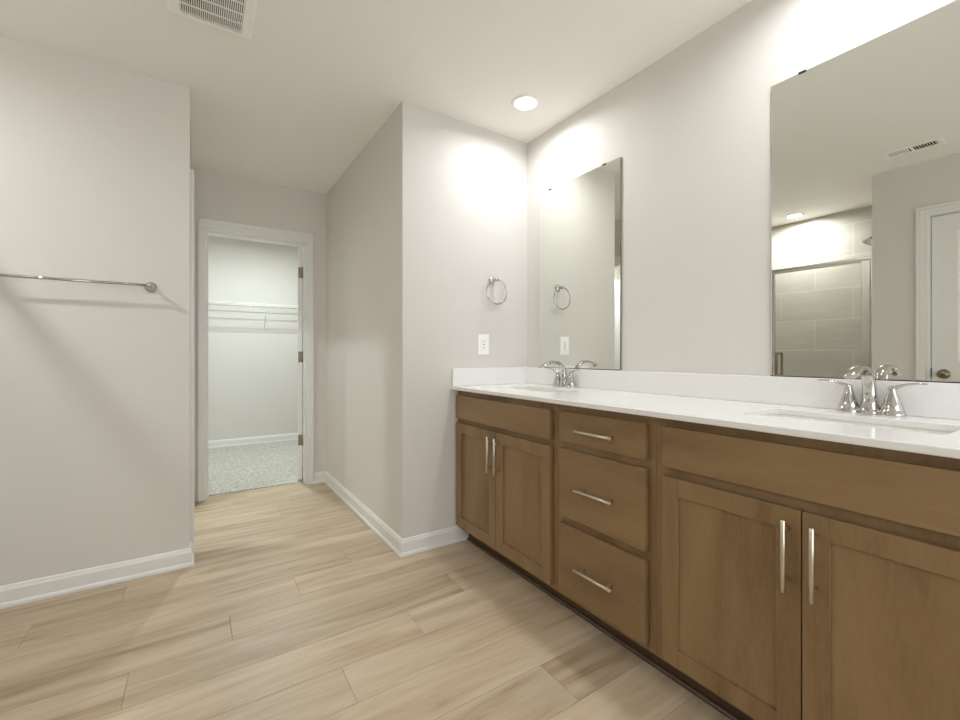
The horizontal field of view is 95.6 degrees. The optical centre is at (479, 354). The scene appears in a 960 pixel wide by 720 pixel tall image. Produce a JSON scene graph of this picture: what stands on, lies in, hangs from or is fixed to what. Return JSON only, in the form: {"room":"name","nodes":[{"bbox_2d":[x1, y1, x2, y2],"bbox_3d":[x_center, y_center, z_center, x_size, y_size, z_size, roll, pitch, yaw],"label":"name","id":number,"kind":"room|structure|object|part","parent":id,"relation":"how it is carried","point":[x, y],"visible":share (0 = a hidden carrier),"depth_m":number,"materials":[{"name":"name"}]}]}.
{"room":"bathroom","nodes":[
{"label":"bathroom","id":0,"kind":"room"},
{"bbox_2d":[0,36,189,585],"bbox_3d":[-2.213,-0.132,1.809,1.674,2.460,0.100,0,0,-33],"label":"wall","id":1,"kind":"structure","parent":0,"point":[95,157],"depth_m":2.02,"materials":[{"name":"paint"}]},
{"bbox_2d":[0,273,157,292],"bbox_3d":[-1.852,-0.330,1.935,0.668,0.052,0.083,0,0,-33],"label":"towel bar","id":2,"kind":"object","parent":1,"relation":"attached to","point":[151,287],"visible":1,"depth_m":1.96,"materials":[{"name":"silver metal"}]},
{"bbox_3d":[-1.594,-0.330,2.104,0.052,0.052,0.083,0,0,-33],"label":"mounting post","id":3,"kind":"part","parent":2,"relation":"part of","materials":[{"name":"silver metal"}]},
{"bbox_2d":[0,540,193,608],"bbox_3d":[-1.884,1.033,2.020,0.931,0.090,0.131,0,0,-33],"label":"baseboard","id":4,"kind":"structure","parent":1,"relation":"attached to","point":[14,594],"depth_m":2.01,"materials":[{"name":"white paint"}]},
{"bbox_2d":[190,121,191,168],"bbox_3d":[-1.863,-0.132,2.714,0.100,2.460,1.032,0,0,-33],"label":"wall","id":5,"kind":"structure","parent":0,"point":[190,121],"depth_m":2.53,"materials":[{"name":"paint"}]},
{"bbox_2d":[190,169,193,552],"bbox_3d":[-1.781,0.043,2.696,0.018,2.070,0.878,0,0,-33],"label":"trim","id":6,"kind":"structure","parent":5,"relation":"attached to","point":[191,170],"depth_m":2.33,"materials":[{"name":"white paint"}]},
{"bbox_2d":[208,236,297,440],"bbox_3d":[-2.822,-0.132,5.233,3.400,2.460,0.100,0,0,-33],"label":"wall","id":7,"kind":"structure","parent":0,"point":[253,369],"depth_m":5.22,"materials":[{"name":"paint"}]},
{"bbox_2d":[208,433,297,447],"bbox_3d":[-2.789,1.033,5.183,3.200,0.090,0.019,0,0,-33],"label":"baseboard","id":8,"kind":"structure","parent":7,"relation":"attached to","point":[290,436],"depth_m":5.22,"materials":[{"name":"white paint"}]},
{"bbox_2d":[208,300,297,328],"bbox_3d":[-2.712,-0.457,5.063,2.901,0.290,0.308,0,0,-33],"label":"wire shelf","id":9,"kind":"object","parent":7,"relation":"attached to","point":[218,302],"visible":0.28,"depth_m":5.07,"materials":[{"name":"white metal"}]},
{"bbox_2d":[192,168,325,501],"bbox_3d":[-1.733,-0.132,3.484,1.150,2.460,0.115,0,0,-33],"label":"wall","id":10,"kind":"structure","parent":0,"point":[217,196],"depth_m":3.48,"materials":[{"name":"paint"}]},
{"bbox_2d":[198,218,313,501],"bbox_3d":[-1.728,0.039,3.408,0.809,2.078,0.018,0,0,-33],"label":"trim","id":11,"kind":"structure","parent":10,"relation":"attached to","point":[204,225],"depth_m":3.24,"materials":[{"name":"white paint"}]},
{"bbox_2d":[298,246,302,479],"bbox_3d":[-1.625,0.072,4.019,0.044,1.980,0.697,0,0,-17],"label":"door","id":12,"kind":"structure","parent":10,"relation":"in","point":[300,249],"depth_m":3.70,"materials":[{"name":"white paint"}]},
{"bbox_2d":[314,471,325,483],"bbox_3d":[-1.344,1.033,3.658,0.106,0.090,0.019,0,0,-33],"label":"baseboard","id":13,"kind":"structure","parent":10,"relation":"attached to","point":[319,477],"depth_m":3.65,"materials":[{"name":"white paint"}]},
{"bbox_2d":[326,110,394,531],"bbox_3d":[-0.846,-0.132,3.083,0.100,2.460,1.527,0,0,-33],"label":"wall","id":14,"kind":"structure","parent":0,"point":[360,206],"depth_m":2.89,"materials":[{"name":"paint"}]},
{"bbox_2d":[325,471,401,557],"bbox_3d":[-0.863,1.033,3.000,0.019,0.090,1.646,0,0,-33],"label":"baseboard","id":15,"kind":"structure","parent":14,"relation":"attached to","point":[392,539],"depth_m":2.77,"materials":[{"name":"white paint"}]},
{"bbox_2d":[0,440,729,719],"bbox_3d":[-0.863,1.135,1.870,3.800,0.126,7.874,0,0,-33],"label":"floor","id":16,"kind":"structure","parent":0,"point":[290,606],"depth_m":1.66,"materials":[{"name":"brown wood"}]},
{"bbox_2d":[456,390,569,603],"bbox_3d":[0.290,0.640,2.294,0.574,0.876,0.833,0,0,-33],"label":"vanity cabinet","id":17,"kind":"object","parent":16,"relation":"on","point":[507,448],"visible":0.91,"depth_m":2.06,"materials":[{"name":"brown wood"}]},
{"bbox_3d":[-0.019,0.679,2.338,0.010,0.475,0.280,0,0,-33],"label":"door panel","id":18,"kind":"part","parent":17,"relation":"part of","materials":[{"name":"brown wood"}]},
{"bbox_3d":[-0.021,0.679,2.337,0.020,0.585,0.390,0,0,-33],"label":"door","id":19,"kind":"part","parent":17,"relation":"part of","materials":[{"name":"brown wood"}]},
{"bbox_3d":[0.046,0.500,2.179,0.039,0.181,0.012,0,0,-33],"label":"handle","id":20,"kind":"part","parent":17,"relation":"part of","materials":[{"name":"silver metal"}]},
{"bbox_3d":[0.079,0.500,2.129,0.039,0.181,0.012,0,0,-33],"label":"handle","id":21,"kind":"part","parent":17,"relation":"part of","materials":[{"name":"silver metal"}]},
{"bbox_3d":[0.088,0.297,2.170,0.020,0.130,0.789,0,0,-33],"label":"false drawer","id":22,"kind":"part","parent":17,"relation":"part of","materials":[{"name":"brown wood"}]},
{"bbox_3d":[0.197,0.679,2.006,0.010,0.475,0.286,0,0,-33],"label":"door panel","id":23,"kind":"part","parent":17,"relation":"part of","materials":[{"name":"brown wood"}]},
{"bbox_3d":[0.195,0.679,2.005,0.020,0.585,0.396,0,0,-33],"label":"door","id":24,"kind":"part","parent":17,"relation":"part of","materials":[{"name":"brown wood"}]},
{"bbox_2d":[451,367,959,458],"bbox_3d":[0.662,0.140,1.743,0.562,0.121,2.164,0,0,-33],"label":"countertop","id":25,"kind":"structure","parent":17,"relation":"on","point":[724,400],"depth_m":1.51,"materials":[{"name":"white stone"}]},
{"bbox_2d":[520,389,556,422],"bbox_3d":[0.303,0.273,2.324,0.270,0.143,0.476,0,0,-33],"label":"sink","id":26,"kind":"object","parent":25,"relation":"in","point":[520,389],"visible":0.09,"depth_m":2.47,"materials":[{"name":"white ceramic"}]},
{"bbox_2d":[540,361,579,387],"bbox_3d":[0.456,0.107,2.416,0.211,0.148,0.214,0,0,19],"label":"faucet","id":27,"kind":"object","parent":25,"relation":"on","point":[566,381],"visible":0.99,"depth_m":2.42,"materials":[{"name":"silver metal"}]},
{"bbox_3d":[0.411,0.087,2.405,0.188,0.109,0.040,0,0,-33],"label":"spout","id":28,"kind":"part","parent":27,"relation":"part of","materials":[{"name":"silver metal"}]},
{"bbox_3d":[0.445,0.138,2.488,0.063,0.086,0.063,0,0,-33],"label":"handle","id":29,"kind":"part","parent":27,"relation":"part of","materials":[{"name":"silver metal"}]},
{"bbox_3d":[0.473,0.157,2.445,0.055,0.048,0.055,0,0,-33],"label":"spout","id":30,"kind":"part","parent":27,"relation":"part of","materials":[{"name":"silver metal"}]},
{"bbox_3d":[0.501,0.138,2.402,0.063,0.086,0.063,0,0,-33],"label":"handle","id":31,"kind":"part","parent":27,"relation":"part of","materials":[{"name":"silver metal"}]},
{"bbox_2d":[761,414,952,434],"bbox_3d":[1.020,0.273,1.226,0.270,0.143,0.479,0,0,-33],"label":"sink","id":32,"kind":"object","parent":25,"relation":"in","point":[899,428],"visible":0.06,"depth_m":1.28,"materials":[{"name":"white ceramic"}]},
{"bbox_2d":[818,366,927,416],"bbox_3d":[1.164,0.107,1.332,0.214,0.148,0.211,0,0,4],"label":"faucet","id":33,"kind":"object","parent":25,"relation":"on","point":[892,406],"visible":1,"depth_m":1.32,"materials":[{"name":"silver metal"}]},
{"bbox_3d":[1.145,0.095,1.406,0.018,0.029,0.085,0,0,-42],"label":"lever","id":34,"kind":"part","parent":33,"relation":"part of","materials":[{"name":"silver metal"}]},
{"bbox_3d":[1.169,0.138,1.380,0.063,0.086,0.063,0,0,-33],"label":"handle","id":35,"kind":"part","parent":33,"relation":"part of","materials":[{"name":"silver metal"}]},
{"bbox_3d":[1.135,0.087,1.296,0.188,0.109,0.040,0,0,-33],"label":"spout","id":36,"kind":"part","parent":33,"relation":"part of","materials":[{"name":"silver metal"}]},
{"bbox_3d":[1.197,0.157,1.337,0.055,0.048,0.055,0,0,-33],"label":"spout","id":37,"kind":"part","parent":33,"relation":"part of","materials":[{"name":"silver metal"}]},
{"bbox_3d":[1.226,0.138,1.294,0.063,0.086,0.063,0,0,-33],"label":"handle","id":38,"kind":"part","parent":33,"relation":"part of","materials":[{"name":"silver metal"}]},
{"bbox_3d":[1.240,0.095,1.261,0.018,0.029,0.085,0,0,-25],"label":"lever","id":39,"kind":"part","parent":33,"relation":"part of","materials":[{"name":"silver metal"}]},
{"bbox_2d":[559,404,668,669],"bbox_3d":[0.645,0.640,1.751,0.574,0.876,0.463,0,0,-33],"label":"base cabinet","id":40,"kind":"object","parent":16,"relation":"on","point":[608,459],"visible":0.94,"depth_m":1.57,"materials":[{"name":"brown wood"}]},
{"bbox_3d":[0.421,0.830,1.606,0.039,0.012,0.184,0,0,-33],"label":"handle","id":41,"kind":"part","parent":40,"relation":"part of","materials":[{"name":"silver metal"}]},
{"bbox_3d":[0.421,0.523,1.606,0.039,0.012,0.184,0,0,-33],"label":"handle","id":42,"kind":"part","parent":40,"relation":"part of","materials":[{"name":"silver metal"}]},
{"bbox_3d":[0.421,0.296,1.606,0.039,0.012,0.184,0,0,-33],"label":"handle","id":43,"kind":"part","parent":40,"relation":"part of","materials":[{"name":"silver metal"}]},
{"bbox_3d":[0.446,0.825,1.621,0.020,0.278,0.407,0,0,-33],"label":"drawer","id":44,"kind":"part","parent":40,"relation":"part of","materials":[{"name":"brown wood"}]},
{"bbox_3d":[0.446,0.519,1.621,0.020,0.277,0.407,0,0,-33],"label":"drawer","id":45,"kind":"part","parent":40,"relation":"part of","materials":[{"name":"brown wood"}]},
{"bbox_3d":[0.446,0.290,1.621,0.020,0.123,0.407,0,0,-33],"label":"drawer","id":46,"kind":"part","parent":40,"relation":"part of","materials":[{"name":"brown wood"}]},
{"bbox_2d":[467,537,742,719],"bbox_3d":[0.513,1.071,1.644,0.013,0.014,2.131,0,0,-33],"label":"trim","id":47,"kind":"structure","parent":40,"relation":"attached to","point":[684,684],"depth_m":1.61,"materials":[{"name":"brown wood"}]},
{"bbox_2d":[657,418,959,719],"bbox_3d":[1.005,0.640,1.201,0.574,0.876,0.851,0,0,-33],"label":"vanity cabinet","id":48,"kind":"object","parent":16,"relation":"on","point":[799,578],"visible":0.94,"depth_m":1.06,"materials":[{"name":"brown wood"}]},
{"bbox_3d":[0.698,0.680,1.241,0.010,0.477,0.273,0,0,-33],"label":"door panel","id":49,"kind":"part","parent":48,"relation":"part of","materials":[{"name":"brown wood"}]},
{"bbox_3d":[0.695,0.680,1.240,0.020,0.587,0.383,0,0,-33],"label":"door","id":50,"kind":"part","parent":48,"relation":"part of","materials":[{"name":"brown wood"}]},
{"bbox_3d":[0.761,0.498,1.085,0.039,0.179,0.012,0,0,-33],"label":"handle","id":51,"kind":"part","parent":48,"relation":"part of","materials":[{"name":"silver metal"}]},
{"bbox_3d":[0.803,0.293,1.075,0.020,0.128,0.776,0,0,-33],"label":"false drawer","id":52,"kind":"part","parent":48,"relation":"part of","materials":[{"name":"brown wood"}]},
{"bbox_3d":[0.794,0.498,1.035,0.039,0.179,0.012,0,0,-33],"label":"handle","id":53,"kind":"part","parent":48,"relation":"part of","materials":[{"name":"silver metal"}]},
{"bbox_3d":[0.908,0.680,0.914,0.020,0.587,0.390,0,0,-33],"label":"door","id":54,"kind":"part","parent":48,"relation":"part of","materials":[{"name":"brown wood"}]},
{"bbox_3d":[0.911,0.680,0.915,0.010,0.477,0.280,0,0,-33],"label":"door panel","id":55,"kind":"part","parent":48,"relation":"part of","materials":[{"name":"brown wood"}]},
{"bbox_2d":[0,0,750,246],"bbox_3d":[-0.878,-1.412,1.800,4.000,0.100,7.974,0,0,-33],"label":"ceiling","id":56,"kind":"structure","parent":0,"point":[294,103],"depth_m":1.98,"materials":[{"name":"paint"}]},
{"bbox_2d":[167,0,257,38],"bbox_3d":[-1.022,-1.353,1.661,0.290,0.018,0.300,0,0,-33],"label":"exhaust fan","id":57,"kind":"object","parent":56,"relation":"attached to","point":[237,17],"visible":1,"depth_m":1.72,"materials":[{"name":"white plastic"}]},
{"bbox_2d":[511,94,539,110],"bbox_3d":[0.246,-1.358,2.351,0.156,0.007,0.156,0,0,-33],"label":"recessed light","id":58,"kind":"object","parent":56,"relation":"in","point":[524,102],"visible":1,"depth_m":2.35,"materials":[{"name":"white plastic"}]},
{"bbox_2d":[395,101,526,538],"bbox_3d":[-0.083,-0.132,2.610,0.861,2.460,0.100,0,0,-33],"label":"wall","id":59,"kind":"structure","parent":0,"point":[461,186],"depth_m":2.47,"materials":[{"name":"paint"}]},
{"bbox_2d":[401,525,468,557],"bbox_3d":[-0.248,1.033,2.431,0.426,0.090,0.019,0,0,-33],"label":"baseboard","id":60,"kind":"structure","parent":59,"relation":"attached to","point":[416,544],"depth_m":2.42,"materials":[{"name":"white paint"}]},
{"bbox_2d":[478,334,488,354],"bbox_3d":[0.021,-0.060,2.612,0.079,0.122,0.010,0,0,-33],"label":"electrical outlet","id":61,"kind":"object","parent":59,"relation":"attached to","point":[483,339],"visible":1,"depth_m":2.61,"materials":[{"name":"white plastic"}]},
{"bbox_2d":[481,339,485,349],"bbox_3d":[0.023,-0.060,2.610,0.033,0.068,0.003,0,0,-33],"label":"receptacle","id":62,"kind":"object","parent":61,"relation":"attached to","point":[483,341],"depth_m":2.61,"materials":[{"name":"white plastic"}]},
{"bbox_2d":[486,277,506,304],"bbox_3d":[0.091,-0.386,2.626,0.155,0.175,0.063,0,0,-33],"label":"towel ring","id":63,"kind":"object","parent":59,"relation":"attached to","point":[491,280],"visible":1,"depth_m":2.61,"materials":[{"name":"silver metal"}]},
{"bbox_2d":[527,0,955,375],"bbox_3d":[1.463,-0.132,1.123,0.100,2.460,4.280,0,0,-33],"label":"wall","id":64,"kind":"structure","parent":0,"point":[690,131],"depth_m":1.83,"materials":[{"name":"paint"}]},
{"bbox_2d":[539,157,620,369],"bbox_3d":[0.537,-0.457,2.437,0.014,1.072,0.616,0,0,-33],"label":"wall mirror","id":65,"kind":"object","parent":64,"relation":"attached to","point":[580,217],"visible":0.99,"depth_m":2.40,"materials":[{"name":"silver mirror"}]},
{"bbox_2d":[527,367,959,419],"bbox_3d":[0.889,0.131,1.891,0.020,0.101,2.164,0,0,-33],"label":"backsplash","id":66,"kind":"structure","parent":64,"relation":"attached to","point":[934,399],"depth_m":1.62,"materials":[{"name":"white stone"}]},
{"bbox_2d":[771,0,959,382],"bbox_3d":[1.244,-0.457,1.355,0.014,1.072,0.607,0,0,-33],"label":"wall mirror","id":67,"kind":"object","parent":64,"relation":"attached to","point":[865,139],"visible":1,"depth_m":1.37,"materials":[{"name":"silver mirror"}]}
]}

